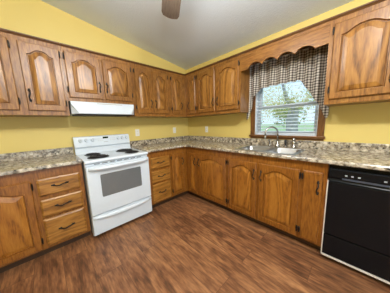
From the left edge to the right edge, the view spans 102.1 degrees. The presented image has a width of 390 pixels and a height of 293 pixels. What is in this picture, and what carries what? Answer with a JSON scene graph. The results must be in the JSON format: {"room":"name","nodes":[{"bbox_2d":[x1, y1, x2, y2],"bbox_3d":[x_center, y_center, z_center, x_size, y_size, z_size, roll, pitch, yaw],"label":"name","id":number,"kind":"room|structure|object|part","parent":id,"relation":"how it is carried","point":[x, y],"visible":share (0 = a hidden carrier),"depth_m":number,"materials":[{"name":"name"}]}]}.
{"room":"kitchen","nodes":[
{"label":"kitchen","id":0,"kind":"room"},
{"bbox_2d":[0,0,188,153],"bbox_3d":[-1.839,-0.512,1.917,4.840,3.072,0.120,-10,12,-43],"label":"wall","id":1,"kind":"structure","parent":0,"point":[37,18],"depth_m":2.01,"materials":[{"name":"yellow paint"}]},
{"bbox_2d":[0,28,69,116],"bbox_3d":[-1.807,-0.702,1.571,0.782,0.758,0.385,-10,12,-43],"label":"upper cabinet","id":2,"kind":"object","parent":1,"relation":"attached to","point":[32,79],"visible":1,"depth_m":1.55,"materials":[{"name":"brown wood"}]},
{"bbox_3d":[-1.826,-0.655,1.350,0.250,0.514,0.018,-10,12,-43],"label":"panel","id":3,"kind":"part","parent":2,"relation":"part of","materials":[{"name":"brown wood"}]},
{"bbox_3d":[-1.828,-0.656,1.352,0.370,0.643,0.022,-10,12,-43],"label":"door","id":4,"kind":"part","parent":2,"relation":"part of","materials":[{"name":"brown wood"}]},
{"bbox_3d":[-1.720,-1.053,1.415,0.782,0.025,0.020,-10,12,-43],"label":"crown","id":5,"kind":"part","parent":2,"relation":"part of","materials":[{"name":"brown wood"}]},
{"bbox_3d":[-1.546,-0.705,1.618,0.298,0.643,0.022,-10,12,-43],"label":"door","id":6,"kind":"part","parent":2,"relation":"part of","materials":[{"name":"brown wood"}]},
{"bbox_3d":[-1.544,-0.704,1.616,0.178,0.514,0.018,-10,12,-43],"label":"panel","id":7,"kind":"part","parent":2,"relation":"part of","materials":[{"name":"brown wood"}]},
{"bbox_2d":[0,147,73,161],"bbox_3d":[-1.973,0.096,1.758,0.997,0.086,0.020,-10,12,-43],"label":"backsplash","id":8,"kind":"structure","parent":1,"relation":"attached to","point":[4,157],"depth_m":1.84,"materials":[{"name":"stone"}]},
{"bbox_2d":[60,43,133,104],"bbox_3d":[-1.254,-0.878,2.083,0.752,0.597,0.385,-10,12,-43],"label":"upper cabinet","id":9,"kind":"object","parent":1,"relation":"attached to","point":[90,76],"visible":1,"depth_m":1.92,"materials":[{"name":"brown wood"}]},
{"bbox_3d":[-1.288,-0.828,1.852,0.340,0.486,0.022,-10,12,-43],"label":"door","id":10,"kind":"part","parent":9,"relation":"part of","materials":[{"name":"brown wood"}]},
{"bbox_3d":[-1.286,-0.826,1.850,0.220,0.357,0.018,-10,12,-43],"label":"panel","id":11,"kind":"part","parent":9,"relation":"part of","materials":[{"name":"brown wood"}]},
{"bbox_3d":[-1.165,-1.149,1.938,0.752,0.025,0.020,-10,12,-43],"label":"crown","id":12,"kind":"part","parent":9,"relation":"part of","materials":[{"name":"brown wood"}]},
{"bbox_3d":[-1.021,-0.874,2.104,0.348,0.486,0.022,-10,12,-43],"label":"door","id":13,"kind":"part","parent":9,"relation":"part of","materials":[{"name":"brown wood"}]},
{"bbox_3d":[-1.019,-0.872,2.102,0.228,0.357,0.018,-10,12,-43],"label":"panel","id":14,"kind":"part","parent":9,"relation":"part of","materials":[{"name":"brown wood"}]},
{"bbox_2d":[68,101,133,116],"bbox_3d":[-1.233,-0.505,2.129,0.724,0.152,0.395,-10,12,-43],"label":"range hood","id":15,"kind":"object","parent":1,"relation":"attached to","point":[76,108],"visible":0.92,"depth_m":1.97,"materials":[{"name":"white metal"}]},
{"bbox_2d":[72,114,131,116],"bbox_3d":[-1.236,-0.436,2.145,0.660,0.012,0.280,-10,12,-43],"label":"grille","id":16,"kind":"object","parent":15,"relation":"attached to","point":[99,115],"depth_m":2.07,"materials":[{"name":"grey metal"}]},
{"bbox_2d":[126,61,170,117],"bbox_3d":[-0.750,-0.885,2.568,0.634,0.758,0.385,-10,12,-43],"label":"upper cabinet","id":17,"kind":"object","parent":1,"relation":"attached to","point":[150,84],"visible":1,"depth_m":2.43,"materials":[{"name":"brown wood"}]},
{"bbox_3d":[-0.756,-0.840,2.360,0.142,0.514,0.018,-10,12,-43],"label":"panel","id":18,"kind":"part","parent":17,"relation":"part of","materials":[{"name":"brown wood"}]},
{"bbox_3d":[-0.757,-0.842,2.362,0.262,0.643,0.022,-10,12,-43],"label":"door","id":19,"kind":"part","parent":17,"relation":"part of","materials":[{"name":"brown wood"}]},
{"bbox_3d":[-0.663,-1.236,2.412,0.634,0.025,0.020,-10,12,-43],"label":"crown","id":20,"kind":"part","parent":17,"relation":"part of","materials":[{"name":"brown wood"}]},
{"bbox_3d":[-0.549,-0.878,2.559,0.268,0.643,0.022,-10,12,-43],"label":"door","id":21,"kind":"part","parent":17,"relation":"part of","materials":[{"name":"brown wood"}]},
{"bbox_3d":[-0.547,-0.876,2.557,0.148,0.514,0.018,-10,12,-43],"label":"panel","id":22,"kind":"part","parent":17,"relation":"part of","materials":[{"name":"brown wood"}]},
{"bbox_2d":[161,70,202,117],"bbox_3d":[-0.188,-0.958,2.930,0.684,0.758,0.631,-10,12,-43],"label":"upper cabinet","id":23,"kind":"object","parent":1,"relation":"attached to","point":[182,87],"visible":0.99,"depth_m":2.79,"materials":[{"name":"brown wood"}]},
{"bbox_3d":[-0.311,-0.919,2.784,0.230,0.643,0.022,-10,12,-43],"label":"door","id":24,"kind":"part","parent":23,"relation":"part of","materials":[{"name":"brown wood"}]},
{"bbox_3d":[-0.309,-0.917,2.782,0.122,0.526,0.018,-10,12,-43],"label":"panel","id":25,"kind":"part","parent":23,"relation":"part of","materials":[{"name":"brown wood"}]},
{"bbox_3d":[-0.205,-1.286,2.648,0.358,0.025,0.305,-10,12,-43],"label":"crown","id":26,"kind":"part","parent":23,"relation":"part of","materials":[{"name":"brown wood"}]},
{"bbox_3d":[-0.055,-0.930,2.798,0.022,0.643,0.190,-10,12,-43],"label":"door","id":27,"kind":"part","parent":23,"relation":"part of","materials":[{"name":"brown wood"}]},
{"bbox_3d":[-0.057,-0.928,2.796,0.018,0.542,0.098,-10,12,-43],"label":"panel","id":28,"kind":"part","parent":23,"relation":"part of","materials":[{"name":"brown wood"}]},
{"bbox_2d":[0,193,389,292],"bbox_3d":[0.009,1.266,0.198,4.960,0.060,5.440,-10,12,-43],"label":"floor","id":29,"kind":"structure","parent":0,"point":[187,243],"depth_m":1.44,"materials":[{"name":"brown wood"}]},
{"bbox_2d":[0,171,46,272],"bbox_3d":[-1.874,0.662,1.476,0.615,0.882,0.653,-10,12,-43],"label":"base cabinet","id":30,"kind":"object","parent":29,"relation":"on","point":[22,240],"visible":0.98,"depth_m":1.39,"materials":[{"name":"brown wood"}]},
{"bbox_3d":[-1.666,0.679,1.284,0.428,0.550,0.018,-10,12,-43],"label":"panel","id":31,"kind":"part","parent":30,"relation":"part of","materials":[{"name":"brown wood"}]},
{"bbox_2d":[0,147,82,175],"bbox_3d":[-1.757,0.140,1.537,0.997,0.122,0.644,-10,12,-43],"label":"countertop","id":32,"kind":"structure","parent":30,"relation":"on","point":[27,161],"depth_m":1.68,"materials":[{"name":"stone"}]},
{"bbox_2d":[31,163,90,252],"bbox_3d":[-1.517,0.600,1.814,0.375,0.882,0.651,-10,12,-43],"label":"base cabinet","id":33,"kind":"object","parent":29,"relation":"on","point":[60,192],"visible":1,"depth_m":1.59,"materials":[{"name":"brown wood"}]},
{"bbox_3d":[-1.337,0.362,1.569,0.326,0.170,0.020,-10,12,-43],"label":"drawer","id":34,"kind":"part","parent":33,"relation":"part of","materials":[{"name":"brown wood"}]},
{"bbox_3d":[-1.331,0.567,1.599,0.326,0.176,0.020,-10,12,-43],"label":"drawer","id":35,"kind":"part","parent":33,"relation":"part of","materials":[{"name":"brown wood"}]},
{"bbox_3d":[-1.322,0.812,1.635,0.326,0.280,0.020,-10,12,-43],"label":"drawer","id":36,"kind":"part","parent":33,"relation":"part of","materials":[{"name":"brown wood"}]},
{"bbox_2d":[72,134,151,235],"bbox_3d":[-1.075,0.411,2.130,0.715,1.134,0.726,-10,12,-43],"label":"stove","id":37,"kind":"object","parent":29,"relation":"on","point":[116,175],"visible":0.99,"depth_m":1.92,"materials":[{"name":"white metal"}]},
{"bbox_3d":[-1.318,-0.104,2.293,0.711,0.146,0.070,-10,12,-43],"label":"control panel","id":38,"kind":"part","parent":37,"relation":"part of","materials":[{"name":"white ceramic"}]},
{"bbox_2d":[77,148,147,164],"bbox_3d":[-1.110,0.094,2.109,0.715,0.038,0.653,-10,12,-43],"label":"cooktop","id":39,"kind":"object","parent":37,"relation":"in","point":[97,157],"depth_m":1.97,"materials":[{"name":"white metal"}]},
{"bbox_3d":[-0.904,0.151,1.902,0.703,0.020,0.014,-10,12,-43],"label":"vent trim","id":40,"kind":"part","parent":37,"relation":"part of","materials":[{"name":"white metal"}]},
{"bbox_3d":[-0.882,0.440,1.931,0.709,0.552,0.050,-10,12,-43],"label":"oven door","id":41,"kind":"part","parent":37,"relation":"part of","materials":[{"name":"white metal"}]},
{"bbox_3d":[-0.856,0.197,1.859,0.670,0.036,0.071,-10,12,-43],"label":"handle","id":42,"kind":"part","parent":37,"relation":"part of","materials":[{"name":"white metal"}]},
{"bbox_3d":[-0.873,0.833,1.994,0.709,0.224,0.050,-10,12,-43],"label":"drawer","id":43,"kind":"part","parent":37,"relation":"part of","materials":[{"name":"white metal"}]},
{"bbox_3d":[-0.848,0.758,1.953,0.694,0.050,0.033,-10,12,-43],"label":"handle","id":44,"kind":"part","parent":37,"relation":"part of","materials":[{"name":"white metal"}]},
{"bbox_2d":[147,149,171,207],"bbox_3d":[-0.705,0.460,2.580,0.395,0.882,0.651,-10,12,-43],"label":"base cabinet","id":45,"kind":"object","parent":29,"relation":"on","point":[159,161],"visible":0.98,"depth_m":2.37,"materials":[{"name":"brown wood"}]},
{"bbox_3d":[-0.507,0.218,2.352,0.315,0.170,0.020,-10,12,-43],"label":"drawer","id":46,"kind":"part","parent":45,"relation":"part of","materials":[{"name":"brown wood"}]},
{"bbox_3d":[-0.500,0.423,2.382,0.315,0.176,0.020,-10,12,-43],"label":"drawer","id":47,"kind":"part","parent":45,"relation":"part of","materials":[{"name":"brown wood"}]},
{"bbox_3d":[-0.492,0.668,2.419,0.315,0.280,0.020,-10,12,-43],"label":"drawer","id":48,"kind":"part","parent":45,"relation":"part of","materials":[{"name":"brown wood"}]},
{"bbox_2d":[170,147,201,199],"bbox_3d":[-0.152,0.386,2.954,0.931,0.882,0.868,-10,12,-43],"label":"base cabinet","id":49,"kind":"object","parent":29,"relation":"on","point":[183,160],"visible":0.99,"depth_m":2.61,"materials":[{"name":"brown wood"}]},
{"bbox_3d":[-0.271,0.433,2.603,0.236,0.684,0.022,-10,12,-43],"label":"door","id":50,"kind":"part","parent":49,"relation":"part of","materials":[{"name":"brown wood"}]},
{"bbox_3d":[-0.269,0.435,2.601,0.126,0.565,0.018,-10,12,-43],"label":"panel","id":51,"kind":"part","parent":49,"relation":"part of","materials":[{"name":"brown wood"}]},
{"bbox_3d":[-0.037,0.421,2.631,0.022,0.684,0.207,-10,12,-43],"label":"door","id":52,"kind":"part","parent":49,"relation":"part of","materials":[{"name":"brown wood"}]},
{"bbox_3d":[-0.039,0.423,2.629,0.018,0.576,0.108,-10,12,-43],"label":"panel","id":53,"kind":"part","parent":49,"relation":"part of","materials":[{"name":"brown wood"}]},
{"bbox_2d":[130,136,389,171],"bbox_3d":[0.567,0.019,1.830,1.336,0.122,3.418,-10,12,-43],"label":"countertop","id":54,"kind":"structure","parent":49,"relation":"on","point":[358,155],"depth_m":1.76,"materials":[{"name":"stone"}]},
{"bbox_2d":[234,145,304,154],"bbox_3d":[0.882,0.107,1.915,0.387,0.178,0.696,-10,12,-43],"label":"sink","id":55,"kind":"object","parent":54,"relation":"in","point":[288,151],"visible":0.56,"depth_m":1.93,"materials":[{"name":"silver metal"}]},
{"bbox_3d":[0.780,0.095,2.020,0.314,0.176,0.328,-10,12,-43],"label":"bowl","id":56,"kind":"part","parent":55,"relation":"part of","materials":[{"name":"silver metal"}]},
{"bbox_3d":[1.004,0.122,1.788,0.314,0.176,0.268,-10,12,-43],"label":"bowl","id":57,"kind":"part","parent":55,"relation":"part of","materials":[{"name":"silver metal"}]},
{"bbox_2d":[291,138,297,147],"bbox_3d":[1.250,-0.058,1.954,0.054,0.121,0.096,-5,9,-21],"label":"soap dispenser","id":58,"kind":"object","parent":55,"relation":"on","point":[293,139],"visible":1,"depth_m":1.96,"materials":[{"name":"silver metal"}]},
{"bbox_2d":[264,126,278,146],"bbox_3d":[1.032,-0.149,2.103,0.216,0.270,0.060,-2,8,-1],"label":"kitchen faucet","id":59,"kind":"object","parent":54,"relation":"on","point":[277,141],"visible":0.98,"depth_m":2.09,"materials":[{"name":"silver metal"}]},
{"bbox_2d":[197,148,230,210],"bbox_3d":[0.447,0.429,2.531,0.653,0.882,0.575,-10,12,-43],"label":"base cabinet","id":60,"kind":"object","parent":29,"relation":"on","point":[212,164],"visible":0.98,"depth_m":2.29,"materials":[{"name":"brown wood"}]},
{"bbox_3d":[0.246,0.455,2.337,0.022,0.684,0.533,-10,12,-43],"label":"door","id":61,"kind":"part","parent":60,"relation":"part of","materials":[{"name":"brown wood"}]},
{"bbox_3d":[0.244,0.457,2.335,0.018,0.555,0.413,-10,12,-43],"label":"panel","id":62,"kind":"part","parent":60,"relation":"part of","materials":[{"name":"brown wood"}]},
{"bbox_2d":[227,152,302,240],"bbox_3d":[0.934,0.488,2.026,0.653,0.882,0.833,-10,12,-43],"label":"base cabinet","id":63,"kind":"object","parent":29,"relation":"on","point":[263,190],"visible":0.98,"depth_m":1.75,"materials":[{"name":"brown wood"}]},
{"bbox_3d":[0.588,0.497,1.982,0.022,0.684,0.377,-10,12,-43],"label":"door","id":64,"kind":"part","parent":63,"relation":"part of","materials":[{"name":"brown wood"}]},
{"bbox_3d":[0.586,0.498,1.980,0.018,0.555,0.257,-10,12,-43],"label":"panel","id":65,"kind":"part","parent":63,"relation":"part of","materials":[{"name":"brown wood"}]},
{"bbox_3d":[0.873,0.533,1.683,0.018,0.555,0.272,-10,12,-43],"label":"panel","id":66,"kind":"part","parent":63,"relation":"part of","materials":[{"name":"brown wood"}]},
{"bbox_3d":[0.875,0.531,1.684,0.022,0.684,0.392,-10,12,-43],"label":"door","id":67,"kind":"part","parent":63,"relation":"part of","materials":[{"name":"brown wood"}]},
{"bbox_2d":[297,161,329,250],"bbox_3d":[1.289,0.530,1.659,0.651,0.882,0.190,-10,12,-43],"label":"base cabinet","id":68,"kind":"object","parent":29,"relation":"on","point":[314,177],"visible":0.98,"depth_m":1.45,"materials":[{"name":"brown wood"}]},
{"bbox_3d":[1.080,0.556,1.473,0.020,0.684,0.142,-10,12,-43],"label":"door","id":69,"kind":"part","parent":68,"relation":"part of","materials":[{"name":"brown wood"}]},
{"bbox_2d":[320,164,389,284],"bbox_3d":[1.562,0.572,1.367,0.613,0.868,0.607,-10,12,-43],"label":"dishwasher","id":70,"kind":"object","parent":29,"relation":"on","point":[356,223],"visible":1,"depth_m":1.23,"materials":[{"name":"black plastic"}]},
{"bbox_3d":[1.377,0.882,1.225,0.041,0.192,0.594,-10,12,-43],"label":"panel","id":71,"kind":"part","parent":70,"relation":"part of","materials":[{"name":"black plastic"}]},
{"bbox_3d":[1.363,0.541,1.172,0.047,0.476,0.594,-10,12,-43],"label":"door","id":72,"kind":"part","parent":70,"relation":"part of","materials":[{"name":"black plastic"}]},
{"bbox_3d":[1.351,0.246,1.126,0.055,0.107,0.600,-10,12,-43],"label":"control panel","id":73,"kind":"part","parent":70,"relation":"part of","materials":[{"name":"black plastic"}]},
{"bbox_2d":[41,0,353,69],"bbox_3d":[-0.083,-1.507,-0.214,4.960,0.829,5.440,-10,12,-43],"label":"ceiling","id":74,"kind":"structure","parent":0,"point":[203,31],"depth_m":1.94,"materials":[{"name":"white paint"}]},
{"bbox_2d":[162,0,180,18],"bbox_3d":[-0.091,-1.270,0.837,1.124,0.453,1.124,4,10,33],"label":"ceiling fan","id":75,"kind":"object","parent":74,"relation":"hanging from","point":[170,9],"visible":1,"depth_m":1.44,"materials":[{"name":"brown wood"}]},
{"bbox_2d":[186,0,389,143],"bbox_3d":[1.708,-0.243,1.660,0.140,2.383,5.200,-10,12,-43],"label":"wall","id":76,"kind":"structure","parent":0,"point":[370,122],"depth_m":1.72,"materials":[{"name":"yellow paint"}]},
{"bbox_2d":[196,53,249,115],"bbox_3d":[0.427,-0.915,2.506,0.385,0.758,0.832,-10,12,-43],"label":"upper cabinet","id":77,"kind":"object","parent":76,"relation":"attached to","point":[223,88],"visible":1,"depth_m":2.30,"materials":[{"name":"brown wood"}]},
{"bbox_3d":[0.179,-0.901,2.555,0.022,0.643,0.374,-10,12,-43],"label":"door","id":78,"kind":"part","parent":77,"relation":"part of","materials":[{"name":"brown wood"}]},
{"bbox_3d":[0.177,-0.900,2.554,0.018,0.514,0.254,-10,12,-43],"label":"panel","id":79,"kind":"part","parent":77,"relation":"part of","materials":[{"name":"brown wood"}]},
{"bbox_3d":[0.311,-1.259,2.354,0.020,0.025,0.832,-10,12,-43],"label":"crown","id":80,"kind":"part","parent":77,"relation":"part of","materials":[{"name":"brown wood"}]},
{"bbox_3d":[0.463,-0.867,2.261,0.022,0.643,0.378,-10,12,-43],"label":"door","id":81,"kind":"part","parent":77,"relation":"part of","materials":[{"name":"brown wood"}]},
{"bbox_3d":[0.461,-0.865,2.260,0.018,0.514,0.258,-10,12,-43],"label":"panel","id":82,"kind":"part","parent":77,"relation":"part of","materials":[{"name":"brown wood"}]},
{"bbox_2d":[130,136,389,153],"bbox_3d":[0.567,0.002,1.827,1.336,0.086,3.418,-10,12,-43],"label":"backsplash","id":83,"kind":"structure","parent":76,"relation":"attached to","point":[361,147],"depth_m":2.04,"materials":[{"name":"stone"}]},
{"bbox_2d":[249,46,324,140],"bbox_3d":[1.201,-0.653,2.091,0.182,1.078,0.912,-10,12,-43],"label":"window","id":84,"kind":"structure","parent":76,"relation":"in","point":[320,123],"depth_m":2.10,"materials":[{"name":"brown wood"}]},
{"bbox_3d":[1.246,-0.833,2.114,0.032,0.568,0.736,-10,12,-43],"label":"sash","id":85,"kind":"part","parent":84,"relation":"part of","materials":[{"name":"clear glass"}]},
{"bbox_2d":[256,81,317,134],"bbox_3d":[1.187,-0.642,2.080,0.054,0.931,0.724,-10,12,-43],"label":"window blind","id":86,"kind":"object","parent":84,"relation":"attached to","point":[257,132],"visible":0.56,"depth_m":2.06,"materials":[{"name":"white plastic"}]},
{"bbox_3d":[1.202,-0.191,2.147,0.048,0.020,0.724,-10,12,-43],"label":"rail","id":87,"kind":"part","parent":86,"relation":"part of","materials":[{"name":"white plastic"}]},
{"bbox_3d":[1.167,-0.149,2.116,0.042,0.028,0.912,-10,12,-43],"label":"sill","id":88,"kind":"part","parent":84,"relation":"part of","materials":[{"name":"brown wood"}]},
{"bbox_2d":[247,44,328,118],"bbox_3d":[1.107,-0.746,1.991,0.052,0.792,0.949,-10,12,-43],"label":"window curtain","id":89,"kind":"object","parent":84,"relation":"hanging from","point":[308,65],"visible":0.95,"depth_m":1.84,"materials":[{"name":"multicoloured fabric"}]},
{"bbox_3d":[1.104,-1.131,1.943,0.016,0.016,0.940,-10,12,-43],"label":"curtain rod","id":90,"kind":"part","parent":89,"relation":"part of","materials":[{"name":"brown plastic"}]},
{"bbox_3d":[1.236,-0.386,2.157,0.032,0.404,0.736,-10,12,-43],"label":"sash","id":91,"kind":"part","parent":84,"relation":"part of","materials":[{"name":"clear glass"}]},
{"bbox_2d":[324,0,389,106],"bbox_3d":[1.614,-0.771,1.274,0.385,0.758,0.806,-10,12,-43],"label":"upper cabinet","id":92,"kind":"object","parent":76,"relation":"attached to","point":[358,60],"visible":1,"depth_m":1.31,"materials":[{"name":"brown wood"}]},
{"bbox_2d":[240,17,330,70],"bbox_3d":[1.030,-1.107,1.860,0.346,0.228,0.897,-10,12,-43],"label":"valance board","id":93,"kind":"object","parent":92,"relation":"attached to","point":[316,35],"visible":0.99,"depth_m":1.66,"materials":[{"name":"brown wood"}]},
{"bbox_3d":[0.909,-1.187,1.734,0.020,0.025,0.897,-10,12,-43],"label":"crown","id":94,"kind":"part","parent":93,"relation":"part of","materials":[{"name":"brown wood"}]},
{"bbox_3d":[0.925,-1.176,1.751,0.032,0.053,0.897,-10,12,-43],"label":"rail","id":95,"kind":"part","parent":93,"relation":"part of","materials":[{"name":"brown wood"}]},
{"bbox_3d":[1.498,-1.116,1.123,0.020,0.025,0.806,-10,12,-43],"label":"crown","id":96,"kind":"part","parent":92,"relation":"part of","materials":[{"name":"brown wood"}]},
{"bbox_3d":[1.385,-0.754,1.300,0.018,0.514,0.268,-10,12,-43],"label":"panel","id":97,"kind":"part","parent":92,"relation":"part of","materials":[{"name":"brown wood"}]},
{"label":"outside","id":98,"kind":"structure","parent":0,"visible":0},
{"bbox_2d":[261,123,313,130],"bbox_3d":[40.018,-7.579,55.290,129.700,0.150,160.000,-10,12,-43],"label":"ground","id":99,"kind":"structure","parent":98,"point":[278,126],"depth_m":47.38,"materials":[{"name":"green plant"}]},
{"bbox_2d":[262,80,314,130],"bbox_3d":[5.215,-1.940,8.574,5.216,4.716,5.432,-10,12,-43],"label":"tree","id":100,"kind":"object","parent":99,"relation":"on","point":[291,110],"visible":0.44,"depth_m":7.22,"materials":[{"name":"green plant"}]},
{"bbox_2d":[273,104,305,126],"bbox_3d":[25.302,-8.678,42.751,6.632,6.818,8.759,-10,12,-43],"label":"tree","id":101,"kind":"object","parent":99,"relation":"on","point":[284,116],"visible":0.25,"depth_m":42.48,"materials":[{"name":"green plant"}]}
]}

